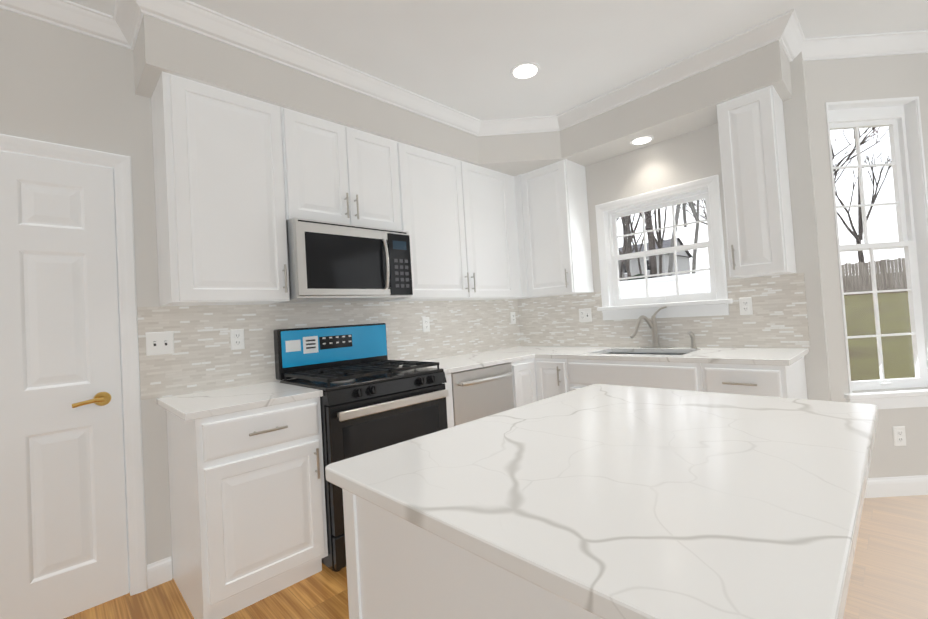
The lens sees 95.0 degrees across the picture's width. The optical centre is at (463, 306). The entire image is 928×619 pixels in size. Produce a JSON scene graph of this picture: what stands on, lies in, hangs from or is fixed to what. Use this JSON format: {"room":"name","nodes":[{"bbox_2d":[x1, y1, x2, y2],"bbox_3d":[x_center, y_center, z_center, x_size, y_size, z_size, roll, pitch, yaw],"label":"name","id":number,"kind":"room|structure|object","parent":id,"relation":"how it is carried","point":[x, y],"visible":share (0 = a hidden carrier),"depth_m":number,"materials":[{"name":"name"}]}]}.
{"room":"kitchen","nodes":[
{"label":"kitchen","id":0,"kind":"room"},
{"bbox_2d":[0,9,517,577],"bbox_3d":[-1.884,0.001,1.933,6.880,2.755,0.140,-2,-2,-44],"label":"wall","id":1,"kind":"structure","parent":0,"point":[58,85],"depth_m":2.06,"materials":[{"name":"paint"}]},
{"bbox_2d":[0,151,128,618],"bbox_3d":[-1.912,0.351,1.761,0.770,2.030,0.096,-2,-2,-44],"label":"pantry door","id":2,"kind":"structure","parent":1,"relation":"in","point":[63,542],"depth_m":1.89,"materials":[{"name":"paint"}]},
{"bbox_2d":[0,134,147,595],"bbox_3d":[-1.961,0.326,1.816,0.902,2.110,0.159,-2,-2,-44],"label":"door frame","id":3,"kind":"structure","parent":1,"relation":"attached to","point":[119,165],"depth_m":2.05,"materials":[{"name":"paint"}]},
{"bbox_2d":[151,71,289,305],"bbox_3d":[-1.259,-0.554,2.233,0.540,1.074,0.360,-2,-2,-44],"label":"upper cabinet","id":4,"kind":"object","parent":1,"relation":"attached to","point":[221,228],"visible":1,"depth_m":2.10,"materials":[{"name":"paint"}]},
{"bbox_2d":[137,299,520,399],"bbox_3d":[-0.526,0.194,3.132,2.992,0.457,0.008,-2,-2,-44],"label":"tile backsplash","id":5,"kind":"structure","parent":1,"relation":"attached to","point":[204,357],"depth_m":2.51,"materials":[{"name":"tile"}]},
{"bbox_2d":[145,331,173,355],"bbox_3d":[-1.528,0.185,2.141,0.116,0.115,0.016,-2,-2,-44],"label":"light switch","id":6,"kind":"object","parent":5,"relation":"attached to","point":[159,343],"visible":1,"depth_m":2.14,"materials":[{"name":"white plastic"}]},
{"bbox_2d":[230,329,244,349],"bbox_3d":[-1.274,0.185,2.394,0.070,0.115,0.008,-2,-2,-44],"label":"outlet","id":7,"kind":"object","parent":5,"relation":"attached to","point":[237,338],"visible":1,"depth_m":2.39,"materials":[{"name":"white plastic"}]},
{"bbox_2d":[422,317,429,331],"bbox_3d":[-0.298,0.141,3.346,0.070,0.115,0.008,-2,-2,-44],"label":"outlet","id":8,"kind":"object","parent":5,"relation":"attached to","point":[425,324],"visible":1,"depth_m":3.34,"materials":[{"name":"white plastic"}]},
{"bbox_2d":[510,312,515,323],"bbox_3d":[0.475,0.109,4.100,0.070,0.115,0.008,-2,-2,-44],"label":"outlet","id":9,"kind":"object","parent":5,"relation":"attached to","point":[513,318],"visible":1,"depth_m":4.09,"materials":[{"name":"white plastic"}]},
{"bbox_2d":[281,107,400,229],"bbox_3d":[-0.804,-0.793,2.696,0.764,0.627,0.360,-2,-2,-44],"label":"upper cabinet","id":10,"kind":"object","parent":1,"relation":"attached to","point":[336,172],"visible":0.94,"depth_m":2.55,"materials":[{"name":"paint"}]},
{"bbox_2d":[279,217,412,302],"bbox_3d":[-0.739,-0.261,2.649,0.760,0.434,0.453,-2,-2,-44],"label":"microwave","id":11,"kind":"object","parent":10,"relation":"attached to","point":[333,262],"visible":1,"depth_m":2.47,"materials":[{"name":"silver metal"}]},
{"bbox_2d":[380,141,515,301],"bbox_3d":[-0.117,-0.592,3.373,1.150,1.074,0.322,-2,-2,-44],"label":"upper cabinet","id":12,"kind":"object","parent":1,"relation":"attached to","point":[458,218],"depth_m":3.20,"materials":[{"name":"paint"}]},
{"bbox_2d":[0,0,927,136],"bbox_3d":[0.250,-1.511,0.126,7.208,0.090,5.600,-2,-2,-44],"label":"crown molding","id":13,"kind":"structure","parent":1,"relation":"attached to","point":[121,26],"depth_m":2.52,"materials":[{"name":"paint"}]},
{"bbox_2d":[508,175,536,298],"bbox_3d":[0.452,-0.612,3.927,0.438,1.074,0.322,-2,-2,-44],"label":"upper cabinet","id":14,"kind":"object","parent":1,"relation":"attached to","point":[514,215],"depth_m":3.74,"materials":[{"name":"paint"}]},
{"bbox_2d":[133,14,792,175],"bbox_3d":[0.171,-1.333,2.383,2.965,0.315,2.236,-2,-2,-44],"label":"soffit","id":15,"kind":"structure","parent":0,"point":[686,105],"depth_m":2.66,"materials":[{"name":"paint"}]},
{"bbox_2d":[630,135,653,144],"bbox_3d":[1.306,-1.220,3.124,0.164,0.008,0.164,-2,-2,-44],"label":"recessed light","id":16,"kind":"object","parent":15,"relation":"in","point":[641,140],"visible":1,"depth_m":3.11,"materials":[{"name":"paint"}]},
{"bbox_2d":[64,495,927,618],"bbox_3d":[0.415,1.223,0.053,7.488,0.060,5.880,-2,-2,-44],"label":"floor","id":17,"kind":"structure","parent":0,"point":[889,576],"depth_m":1.91,"materials":[{"name":"brown wood"}]},
{"bbox_2d":[166,397,327,618],"bbox_3d":[-1.062,0.898,2.088,0.530,0.874,0.665,-2,-2,-44],"label":"base cabinet","id":18,"kind":"object","parent":17,"relation":"on","point":[248,509],"visible":1,"depth_m":1.86,"materials":[{"name":"paint"}]},
{"bbox_2d":[156,382,322,420],"bbox_3d":[-1.112,0.447,2.096,0.571,0.030,0.643,-2,-2,-44],"label":"countertop","id":19,"kind":"structure","parent":18,"relation":"on","point":[194,406],"depth_m":1.97,"materials":[{"name":"stone"}]},
{"bbox_2d":[273,323,448,571],"bbox_3d":[-0.580,0.712,2.519,0.762,1.212,0.723,-2,-2,-44],"label":"gas range","id":20,"kind":"object","parent":17,"relation":"on","point":[373,398],"visible":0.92,"depth_m":2.35,"materials":[{"name":"black metal"}]},
{"bbox_2d":[445,373,453,427],"bbox_3d":[-0.303,0.873,2.856,0.088,0.874,0.625,-2,-2,-44],"label":"cabinet filler","id":21,"kind":"object","parent":17,"relation":"on","point":[449,404],"depth_m":2.65,"materials":[{"name":"paint"}]},
{"bbox_2d":[342,489,601,618],"bbox_3d":[0.365,0.787,1.136,1.159,0.874,0.679,-2,-2,-44],"label":"kitchen island","id":22,"kind":"object","parent":17,"relation":"on","point":[397,567],"visible":0.06,"depth_m":0.76,"materials":[{"name":"paint"}]},
{"bbox_2d":[325,384,878,618],"bbox_3d":[0.417,0.328,1.062,1.216,0.030,0.856,-2,-2,-44],"label":"island countertop","id":23,"kind":"structure","parent":22,"relation":"on","point":[604,501],"depth_m":0.71,"materials":[{"name":"stone"}]},
{"bbox_2d":[451,363,513,425],"bbox_3d":[-0.027,0.862,3.069,0.588,0.865,0.687,-2,-2,-44],"label":"dishwasher","id":24,"kind":"object","parent":17,"relation":"on","point":[479,393],"visible":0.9,"depth_m":2.85,"materials":[{"name":"silver metal"}]},
{"bbox_2d":[510,358,568,407],"bbox_3d":[0.575,0.838,3.524,0.894,0.874,0.894,-2,-2,-44],"label":"base cabinet","id":25,"kind":"object","parent":17,"relation":"on","point":[536,379],"visible":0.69,"depth_m":3.18,"materials":[{"name":"paint"}]},
{"bbox_2d":[399,350,535,373],"bbox_3d":[-0.019,0.410,3.157,0.941,0.030,0.647,-2,-2,-44],"label":"countertop","id":26,"kind":"structure","parent":25,"relation":"on","point":[457,363],"depth_m":3.13,"materials":[{"name":"stone"}]},
{"bbox_2d":[497,346,555,349],"bbox_3d":[0.553,0.391,3.718,0.360,0.030,0.643,-2,-2,-44],"label":"countertop","id":27,"kind":"structure","parent":25,"relation":"on","point":[519,347],"depth_m":3.85,"materials":[{"name":"stone"}]},
{"bbox_2d":[536,346,808,365],"bbox_3d":[1.096,0.343,3.152,0.647,0.030,2.214,-2,-2,-44],"label":"countertop","id":28,"kind":"structure","parent":25,"relation":"on","point":[749,356],"depth_m":2.66,"materials":[{"name":"stone"}]},
{"bbox_2d":[605,306,696,354],"bbox_3d":[1.284,0.271,3.031,0.487,0.534,0.652,-2,-2,-44],"label":"sink basin","id":29,"kind":"object","parent":28,"relation":"in","point":[652,324],"visible":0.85,"depth_m":3.16,"materials":[{"name":"silver metal"}]},
{"bbox_2d":[629,306,696,348],"bbox_3d":[1.432,0.150,3.078,0.204,0.308,0.414,-2,-2,-44],"label":"sink faucet","id":30,"kind":"object","parent":28,"relation":"on","point":[652,325],"depth_m":3.16,"materials":[{"name":"silver metal"}]},
{"bbox_2d":[567,352,702,391],"bbox_3d":[1.280,0.781,2.962,0.665,0.874,0.892,-2,-2,-44],"label":"base cabinet","id":31,"kind":"object","parent":17,"relation":"on","point":[581,373],"depth_m":2.72,"materials":[{"name":"paint"}]},
{"bbox_2d":[701,356,807,398],"bbox_3d":[1.730,0.741,2.499,0.665,0.874,0.395,-2,-2,-44],"label":"base cabinet","id":32,"kind":"object","parent":17,"relation":"on","point":[772,381],"visible":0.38,"depth_m":2.30,"materials":[{"name":"paint"}]},
{"bbox_2d":[800,350,808,357],"bbox_3d":[1.675,0.292,2.563,0.360,0.030,0.558,-2,-2,-44],"label":"countertop","id":33,"kind":"structure","parent":32,"relation":"on","point":[802,352],"depth_m":2.46,"materials":[{"name":"stone"}]},
{"bbox_2d":[68,0,927,119],"bbox_3d":[0.246,-1.586,0.128,7.488,0.060,5.880,-2,-2,-44],"label":"ceiling","id":34,"kind":"structure","parent":0,"point":[465,56],"depth_m":2.37,"materials":[{"name":"paint"}]},
{"bbox_2d":[510,62,539,79],"bbox_3d":[0.388,-1.492,2.696,0.190,0.008,0.190,-2,-2,-44],"label":"recessed light","id":35,"kind":"object","parent":34,"relation":"in","point":[524,70],"visible":1,"depth_m":2.69,"materials":[{"name":"paint"}]},
{"bbox_2d":[526,51,831,400],"bbox_3d":[1.377,-0.155,3.412,0.140,2.755,2.296,-2,-2,-44],"label":"wall","id":36,"kind":"structure","parent":0,"point":[686,157],"depth_m":2.64,"materials":[{"name":"paint"}]},
{"bbox_2d":[514,159,593,296],"bbox_3d":[0.757,-0.637,3.668,0.360,1.074,0.514,-2,-2,-44],"label":"upper cabinet","id":37,"kind":"object","parent":36,"relation":"attached to","point":[553,230],"visible":1,"depth_m":3.53,"materials":[{"name":"paint"}]},
{"bbox_2d":[517,273,809,347],"bbox_3d":[1.323,0.089,3.370,0.008,0.457,2.192,-2,-2,-44],"label":"tile backsplash","id":38,"kind":"structure","parent":36,"relation":"attached to","point":[779,319],"depth_m":3.02,"materials":[{"name":"tile"}]},
{"bbox_2d":[579,308,591,321],"bbox_3d":[1.036,0.074,3.645,0.016,0.115,0.116,-2,-2,-44],"label":"outlet","id":39,"kind":"object","parent":38,"relation":"attached to","point":[585,315],"visible":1,"depth_m":3.64,"materials":[{"name":"white plastic"}]},
{"bbox_2d":[739,297,752,314],"bbox_3d":[1.858,-0.003,2.805,0.008,0.115,0.070,-2,-2,-44],"label":"outlet","id":40,"kind":"object","parent":38,"relation":"attached to","point":[745,304],"visible":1,"depth_m":2.80,"materials":[{"name":"white plastic"}]},
{"bbox_2d":[595,175,732,319],"bbox_3d":[1.485,-0.395,3.255,0.192,0.961,0.970,-2,-2,-44],"label":"window","id":41,"kind":"structure","parent":36,"relation":"in","point":[613,216],"depth_m":3.21,"materials":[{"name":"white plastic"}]},
{"bbox_2d":[716,85,795,277],"bbox_3d":[1.786,-0.727,2.609,0.360,1.074,0.286,-2,-2,-44],"label":"upper cabinet","id":42,"kind":"object","parent":36,"relation":"attached to","point":[756,190],"visible":1,"depth_m":2.50,"materials":[{"name":"paint"}]},
{"bbox_2d":[804,53,927,477],"bbox_3d":[2.543,-0.246,2.648,0.920,2.755,0.140,-3,-2,1],"label":"wall","id":43,"kind":"structure","parent":0,"point":[867,78],"depth_m":2.59,"materials":[{"name":"paint"}]},
{"bbox_2d":[825,96,927,408],"bbox_3d":[2.580,-0.330,2.630,0.685,1.877,0.180,-3,-2,1],"label":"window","id":44,"kind":"structure","parent":43,"relation":"in","point":[891,117],"depth_m":2.64,"materials":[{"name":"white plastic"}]},
{"bbox_2d":[864,475,927,497],"bbox_3d":[2.575,1.074,2.534,0.570,0.110,0.630,-2,-2,-44],"label":"baseboard","id":45,"kind":"structure","parent":43,"relation":"attached to","point":[903,485],"depth_m":2.53,"materials":[{"name":"paint"}]},
{"bbox_2d":[892,426,905,445],"bbox_3d":[2.609,0.777,2.546,0.070,0.115,0.008,-3,-2,1],"label":"outlet","id":46,"kind":"object","parent":43,"relation":"attached to","point":[899,437],"visible":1,"depth_m":2.54,"materials":[{"name":"white plastic"}]},
{"label":"outside","id":47,"kind":"structure","parent":0,"visible":0},
{"bbox_2d":[617,127,914,380],"bbox_3d":[23.427,-19.662,28.100,72.885,41.187,90.000,-2,-2,-44],"label":"outdoor view","id":48,"kind":"object","parent":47,"point":[660,266],"depth_m":13.40,"materials":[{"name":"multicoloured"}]}
]}

